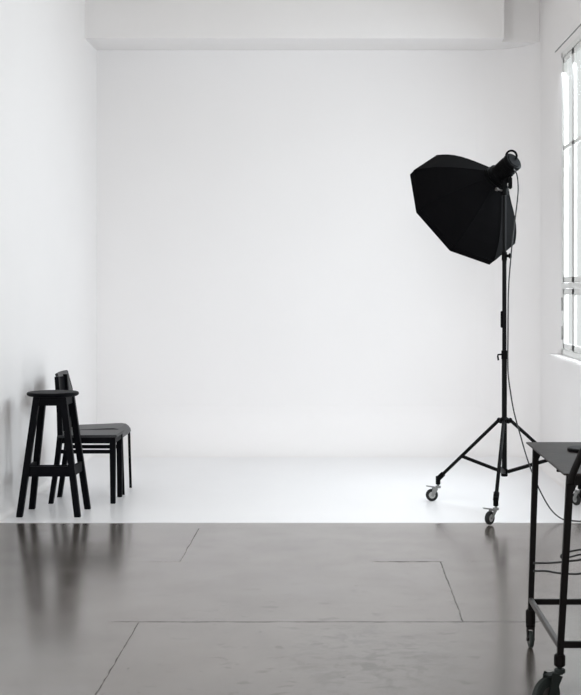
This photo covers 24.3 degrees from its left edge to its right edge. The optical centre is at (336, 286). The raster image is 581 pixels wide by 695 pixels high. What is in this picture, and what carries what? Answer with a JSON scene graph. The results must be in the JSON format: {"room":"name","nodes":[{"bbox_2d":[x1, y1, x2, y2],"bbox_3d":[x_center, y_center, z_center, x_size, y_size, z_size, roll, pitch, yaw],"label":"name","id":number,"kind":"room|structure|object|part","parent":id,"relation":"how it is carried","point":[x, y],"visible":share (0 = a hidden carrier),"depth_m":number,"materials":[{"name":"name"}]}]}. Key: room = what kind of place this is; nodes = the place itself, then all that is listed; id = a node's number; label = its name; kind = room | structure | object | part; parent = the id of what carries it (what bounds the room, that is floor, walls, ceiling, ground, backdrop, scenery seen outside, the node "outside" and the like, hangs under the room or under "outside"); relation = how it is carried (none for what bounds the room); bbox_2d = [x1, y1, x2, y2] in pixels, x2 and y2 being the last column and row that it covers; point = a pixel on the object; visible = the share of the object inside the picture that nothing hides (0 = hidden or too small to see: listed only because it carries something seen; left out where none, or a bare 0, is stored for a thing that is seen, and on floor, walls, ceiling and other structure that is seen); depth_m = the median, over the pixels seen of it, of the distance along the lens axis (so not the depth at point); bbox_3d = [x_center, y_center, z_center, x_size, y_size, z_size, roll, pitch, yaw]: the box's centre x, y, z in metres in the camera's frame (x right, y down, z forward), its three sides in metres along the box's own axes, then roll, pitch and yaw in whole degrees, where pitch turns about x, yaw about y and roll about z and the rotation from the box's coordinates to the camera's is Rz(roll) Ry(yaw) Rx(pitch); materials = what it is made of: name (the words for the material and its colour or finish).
{"room":"studio","nodes":[
{"label":"studio","id":0,"kind":"room"},
{"bbox_2d":[0,0,96,511],"bbox_3d":[-2.208,-0.675,4.430,0.200,4.250,15.260,0,0,0],"label":"wall","id":1,"kind":"structure","parent":0,"point":[48,66],"depth_m":9.73,"materials":[{"name":"white paint"}]},
{"bbox_2d":[0,454,92,521],"bbox_3d":[-2.087,1.427,10.079,0.040,0.040,3.558,0,0,0],"label":"trim","id":2,"kind":"structure","parent":1,"relation":"attached to","point":[12,508],"depth_m":9.18,"materials":[{"name":"white paint"}]},
{"bbox_2d":[97,50,475,405],"bbox_3d":[-0.094,-0.675,11.960,4.028,4.250,0.200,0,0,0],"label":"wall","id":3,"kind":"structure","parent":0,"point":[262,240],"depth_m":11.86,"materials":[{"name":"white paint"}]},
{"bbox_2d":[476,41,540,441],"bbox_3d":[1.470,-0.365,11.610,0.500,3.430,0.500,0,0,0],"label":"wall","id":4,"kind":"structure","parent":3,"relation":"attached to","point":[508,81],"depth_m":11.73,"materials":[{"name":"white paint"}]},
{"bbox_2d":[0,456,580,694],"bbox_3d":[-0.194,1.548,4.430,4.228,0.203,15.260,0,0,0],"label":"floor","id":5,"kind":"structure","parent":0,"point":[86,608],"depth_m":6.65,"materials":[{"name":"concrete"}]},
{"bbox_2d":[16,390,90,516],"bbox_3d":[-1.812,1.058,8.642,0.410,0.778,0.353,0,0,0],"label":"bar stool","id":6,"kind":"object","parent":5,"relation":"on","point":[41,398],"visible":1,"depth_m":8.50,"materials":[{"name":"black wood"}]},
{"bbox_3d":[-1.946,1.070,8.511,0.154,0.754,0.049,0,0,-15],"label":"leg","id":7,"kind":"part","parent":6,"relation":"part of","materials":[{"name":"black wood"}]},
{"bbox_3d":[-1.944,1.070,8.766,0.162,0.754,0.055,0,0,35],"label":"leg","id":8,"kind":"part","parent":6,"relation":"part of","materials":[{"name":"black wood"}]},
{"bbox_3d":[-1.816,0.682,8.630,0.328,0.026,0.328,0,0,0],"label":"seat","id":9,"kind":"part","parent":6,"relation":"part of","materials":[{"name":"black wood"}]},
{"bbox_3d":[-1.681,1.070,8.511,0.148,0.754,0.050,0,0,16],"label":"leg","id":10,"kind":"part","parent":6,"relation":"part of","materials":[{"name":"black wood"}]},
{"bbox_3d":[-1.674,1.070,8.766,0.169,0.754,0.054,0,0,-33],"label":"leg","id":11,"kind":"part","parent":6,"relation":"part of","materials":[{"name":"black wood"}]},
{"bbox_2d":[48,374,125,503],"bbox_3d":[-1.694,1.024,9.165,0.465,0.847,0.360,0,0,0],"label":"dining chair","id":12,"kind":"object","parent":5,"relation":"on","point":[114,438],"visible":0.77,"depth_m":9.02,"materials":[{"name":"black wood"}]},
{"bbox_3d":[-1.880,1.024,9.025,0.094,0.847,0.036,0,0,0],"label":"leg","id":13,"kind":"part","parent":12,"relation":"part of","materials":[{"name":"black wood"}]},
{"bbox_3d":[-1.885,0.681,9.165,0.050,0.138,0.260,0,0,0],"label":"backrest","id":14,"kind":"part","parent":12,"relation":"part of","materials":[{"name":"black wood"}]},
{"bbox_3d":[-1.880,1.024,9.305,0.094,0.847,0.036,0,0,0],"label":"leg","id":15,"kind":"part","parent":12,"relation":"part of","materials":[{"name":"black wood"}]},
{"bbox_3d":[-1.665,0.996,9.165,0.406,0.022,0.360,0,0,0],"label":"seat","id":16,"kind":"part","parent":12,"relation":"part of","materials":[{"name":"black paint"}]},
{"bbox_3d":[-1.499,1.226,9.025,0.040,0.442,0.038,0,0,0],"label":"leg","id":17,"kind":"part","parent":12,"relation":"part of","materials":[{"name":"black wood"}]},
{"bbox_3d":[-1.499,1.226,9.305,0.040,0.442,0.038,0,0,0],"label":"leg","id":18,"kind":"part","parent":12,"relation":"part of","materials":[{"name":"black wood"}]},
{"bbox_2d":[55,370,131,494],"bbox_3d":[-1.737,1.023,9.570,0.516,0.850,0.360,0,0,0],"label":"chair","id":19,"kind":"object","parent":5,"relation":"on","point":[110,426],"visible":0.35,"depth_m":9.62,"materials":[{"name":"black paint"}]},
{"bbox_3d":[-1.937,0.694,9.570,0.070,0.192,0.350,0,0,0],"label":"backrest","id":20,"kind":"part","parent":19,"relation":"part of","materials":[{"name":"black paint"}]},
{"bbox_3d":[-1.687,1.018,9.570,0.397,0.073,0.360,0,0,0],"label":"seat","id":21,"kind":"part","parent":19,"relation":"part of","materials":[{"name":"black paint"}]},
{"bbox_3d":[-1.675,1.218,9.405,0.391,0.458,0.019,0,0,0],"label":"leg","id":22,"kind":"part","parent":19,"relation":"part of","materials":[{"name":"black wood"}]},
{"bbox_3d":[-1.675,1.218,9.735,0.391,0.458,0.019,0,0,0],"label":"leg","id":23,"kind":"part","parent":19,"relation":"part of","materials":[{"name":"black wood"}]},
{"bbox_2d":[92,406,580,504],"bbox_3d":[-0.194,1.247,10.079,3.826,0.400,3.559,0,0,0],"label":"cove","id":24,"kind":"object","parent":5,"relation":"on","point":[156,431],"visible":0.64,"depth_m":11.80,"materials":[{"name":"white paint"}]},
{"bbox_2d":[426,195,580,524],"bbox_3d":[1.113,0.426,8.667,1.026,2.041,0.967,0,0,0],"label":"stand","id":25,"kind":"object","parent":5,"relation":"on","point":[431,494],"visible":0.94,"depth_m":8.75,"materials":[{"name":"black metal"}]},
{"bbox_2d":[436,472,444,484],"bbox_3d":[0.698,1.291,9.116,0.071,0.088,0.036,0,0,43],"label":"socket","id":26,"kind":"object","parent":25,"relation":"attached to","point":[442,474],"depth_m":9.10,"materials":[{"name":"black plastic"}]},
{"bbox_3d":[0.874,1.075,8.954,0.517,0.448,0.023,0,0,42],"label":"leg","id":27,"kind":"part","parent":25,"relation":"part of","materials":[{"name":"black metal"}]},
{"bbox_2d":[493,491,498,505],"bbox_3d":[0.972,1.291,8.246,0.036,0.088,0.071,0,0,13],"label":"socket","id":28,"kind":"object","parent":25,"relation":"attached to","point":[496,493],"depth_m":8.22,"materials":[{"name":"black plastic"}]},
{"bbox_3d":[1.024,1.075,8.480,0.023,0.448,0.517,0,0,13],"label":"leg","id":29,"kind":"part","parent":25,"relation":"part of","materials":[{"name":"black metal"}]},
{"bbox_2d":[488,150,520,194],"bbox_3d":[1.085,-0.742,8.779,0.164,0.295,0.220,0,0,-35],"label":"studio light","id":30,"kind":"object","parent":25,"relation":"on","point":[501,173],"visible":0.99,"depth_m":8.74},
{"bbox_2d":[410,154,515,264],"bbox_3d":[0.848,-0.524,9.068,0.725,0.755,0.678,0,0,0],"label":"octagonal softbox","id":31,"kind":"object","parent":30,"relation":"attached to","point":[456,197],"visible":0.8,"depth_m":8.79,"materials":[{"name":"black fabric"}]},
{"bbox_3d":[1.099,-0.675,8.749,0.070,0.080,0.039,0,0,0],"label":"tilt handle","id":32,"kind":"part","parent":30,"relation":"part of","materials":[{"name":"black plastic"}]},
{"bbox_3d":[1.129,-0.858,8.738,0.082,0.064,0.015,0,0,0],"label":"handle","id":33,"kind":"part","parent":30,"relation":"part of","materials":[{"name":"black plastic"}]},
{"bbox_3d":[1.145,-0.817,8.724,0.100,0.084,0.055,0,0,-44],"label":"panel","id":34,"kind":"part","parent":30,"relation":"part of","materials":[{"name":"black"}]},
{"bbox_3d":[1.360,1.075,8.846,0.517,0.448,0.023,0,0,-18],"label":"leg","id":35,"kind":"part","parent":25,"relation":"part of","materials":[{"name":"black metal"}]},
{"bbox_2d":[507,169,580,521],"bbox_3d":[1.361,0.344,8.447,0.777,2.208,0.116,0,0,43],"label":"power cord","id":36,"kind":"object","parent":25,"relation":"hanging from","point":[513,169],"visible":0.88,"depth_m":8.71,"materials":[{"name":"black rubber"}]},
{"bbox_2d":[526,442,580,694],"bbox_3d":[1.091,0.973,5.008,0.880,0.954,1.003,0,0,0],"label":"trolley","id":37,"kind":"object","parent":5,"relation":"on","point":[566,462],"visible":1,"depth_m":4.75,"materials":[{"name":"black metal"}]},
{"bbox_2d":[526,609,534,624],"bbox_3d":[0.782,1.334,5.455,0.038,0.062,0.039,0,0,0],"label":"socket","id":38,"kind":"object","parent":37,"relation":"attached to","point":[530,613],"depth_m":5.44,"materials":[{"name":"metal"}]},
{"bbox_3d":[0.794,0.976,5.455,0.045,0.678,0.024,0,0,0],"label":"leg","id":39,"kind":"part","parent":37,"relation":"part of","materials":[{"name":"metal"}]},
{"bbox_3d":[0.772,1.245,5.022,0.016,0.062,0.867,0,0,2],"label":"rail","id":40,"kind":"part","parent":37,"relation":"part of","materials":[{"name":"grey metal"}]},
{"bbox_2d":[533,570,580,574],"bbox_3d":[1.110,1.152,5.450,0.640,0.025,0.032,0,0,0],"label":"cable","id":41,"kind":"object","parent":37,"relation":"attached to","point":[549,571],"visible":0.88,"depth_m":5.46,"materials":[{"name":"black rubber"}]},
{"bbox_2d":[533,559,580,563],"bbox_3d":[1.110,1.108,5.451,0.640,0.025,0.030,0,0,0],"label":"cable","id":42,"kind":"object","parent":37,"relation":"attached to","point":[556,562],"visible":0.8,"depth_m":5.46,"materials":[{"name":"black rubber"}]},
{"bbox_3d":[1.106,1.272,5.455,0.645,0.022,0.016,0,0,0],"label":"rail","id":43,"kind":"part","parent":37,"relation":"part of","materials":[{"name":"metal"}]},
{"bbox_2d":[554,653,564,667],"bbox_3d":[0.757,1.269,4.590,0.038,0.042,0.039,0,0,0],"label":"socket","id":44,"kind":"object","parent":37,"relation":"attached to","point":[559,658],"depth_m":4.57,"materials":[{"name":"metal"}]},
{"bbox_3d":[0.774,0.958,4.581,0.064,0.642,0.030,0,0,21],"label":"leg","id":45,"kind":"part","parent":37,"relation":"part of","materials":[{"name":"metal"}]},
{"bbox_2d":[560,549,580,558],"bbox_3d":[1.166,1.073,5.451,0.529,0.054,0.015,0,0,3],"label":"cable","id":46,"kind":"object","parent":37,"relation":"attached to","point":[575,549],"visible":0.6,"depth_m":5.46,"materials":[{"name":"black rubber"}]},
{"bbox_3d":[1.099,1.215,4.588,0.677,0.022,0.016,0,0,0],"label":"rail","id":47,"kind":"part","parent":37,"relation":"part of","materials":[{"name":"metal"}]},
{"bbox_2d":[567,445,580,452],"bbox_3d":[0.968,0.625,5.200,0.160,0.013,0.160,0,0,0],"label":"round tray","id":48,"kind":"object","parent":37,"relation":"on","point":[576,449],"visible":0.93,"depth_m":5.17,"materials":[{"name":"black plastic"}]},
{"bbox_3d":[1.099,0.593,4.553,0.646,0.195,0.025,0,0,0],"label":"push handle","id":49,"kind":"part","parent":37,"relation":"part of","materials":[{"name":"metal"}]},
{"bbox_2d":[539,0,580,441],"bbox_3d":[1.745,-0.675,4.330,0.050,4.250,15.060,0,0,0],"label":"wall","id":50,"kind":"structure","parent":0,"point":[560,383],"depth_m":10.72,"materials":[{"name":"white paint"}]},
{"bbox_2d":[496,0,538,49],"bbox_3d":[1.550,-2.490,11.715,0.380,0.819,0.490,0,0,0],"label":"beam","id":51,"kind":"structure","parent":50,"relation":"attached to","point":[521,17],"depth_m":11.47,"materials":[{"name":"white paint"}]},
{"bbox_2d":[547,33,580,369],"bbox_3d":[1.692,-0.614,9.410,0.115,2.352,2.220,0,0,0],"label":"window","id":52,"kind":"structure","parent":50,"relation":"in","point":[572,351],"depth_m":9.86,"materials":[{"name":"glass"}]},
{"bbox_3d":[1.678,0.539,9.410,0.086,0.045,2.220,0,0,0],"label":"sill","id":53,"kind":"part","parent":52,"relation":"part of","materials":[{"name":"white paint"}]},
{"bbox_3d":[1.730,0.241,10.057,0.020,0.454,0.423,0,0,0],"label":"sash","id":54,"kind":"part","parent":52,"relation":"part of","materials":[{"name":"glass"}]},
{"bbox_3d":[1.730,-0.887,10.057,0.020,1.707,0.423,0,0,0],"label":"sash","id":55,"kind":"part","parent":52,"relation":"part of","materials":[{"name":"glass"}]},
{"bbox_3d":[1.731,-0.636,9.360,0.038,2.307,1.920,0,0,0],"label":"frame","id":56,"kind":"part","parent":52,"relation":"part of","materials":[{"name":"paint"}]},
{"bbox_3d":[1.730,0.241,9.600,0.020,0.454,0.468,0,0,0],"label":"sash","id":57,"kind":"part","parent":52,"relation":"part of","materials":[{"name":"glass"}]},
{"bbox_3d":[1.730,-0.887,9.600,0.020,1.707,0.468,0,0,0],"label":"sash","id":58,"kind":"part","parent":52,"relation":"part of","materials":[{"name":"glass"}]},
{"bbox_2d":[555,0,580,50],"bbox_3d":[1.726,-2.350,3.710,0.028,1.000,13.820,0,0,0],"label":"lintel","id":59,"kind":"object","parent":50,"relation":"attached to","point":[567,12],"visible":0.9,"depth_m":10.11,"materials":[{"name":"white paint"}]},
{"bbox_2d":[555,24,580,51],"bbox_3d":[1.722,-1.849,3.710,0.016,0.005,13.820,0,0,0],"label":"trim rail","id":60,"kind":"object","parent":59,"relation":"attached to","point":[580,24],"visible":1,"depth_m":10.03,"materials":[{"name":"grey"}]},
{"bbox_3d":[-0.194,-2.900,4.430,4.228,0.200,15.260,0,0,0],"label":"ceiling","id":61,"kind":"structure","parent":0,"visible":0},
{"bbox_2d":[85,0,503,49],"bbox_3d":[-0.404,-2.490,11.625,3.608,0.820,0.670,0,0,0],"label":"beam","id":62,"kind":"structure","parent":61,"relation":"attached to","point":[109,24],"depth_m":11.29,"materials":[{"name":"white paint"}]}
]}

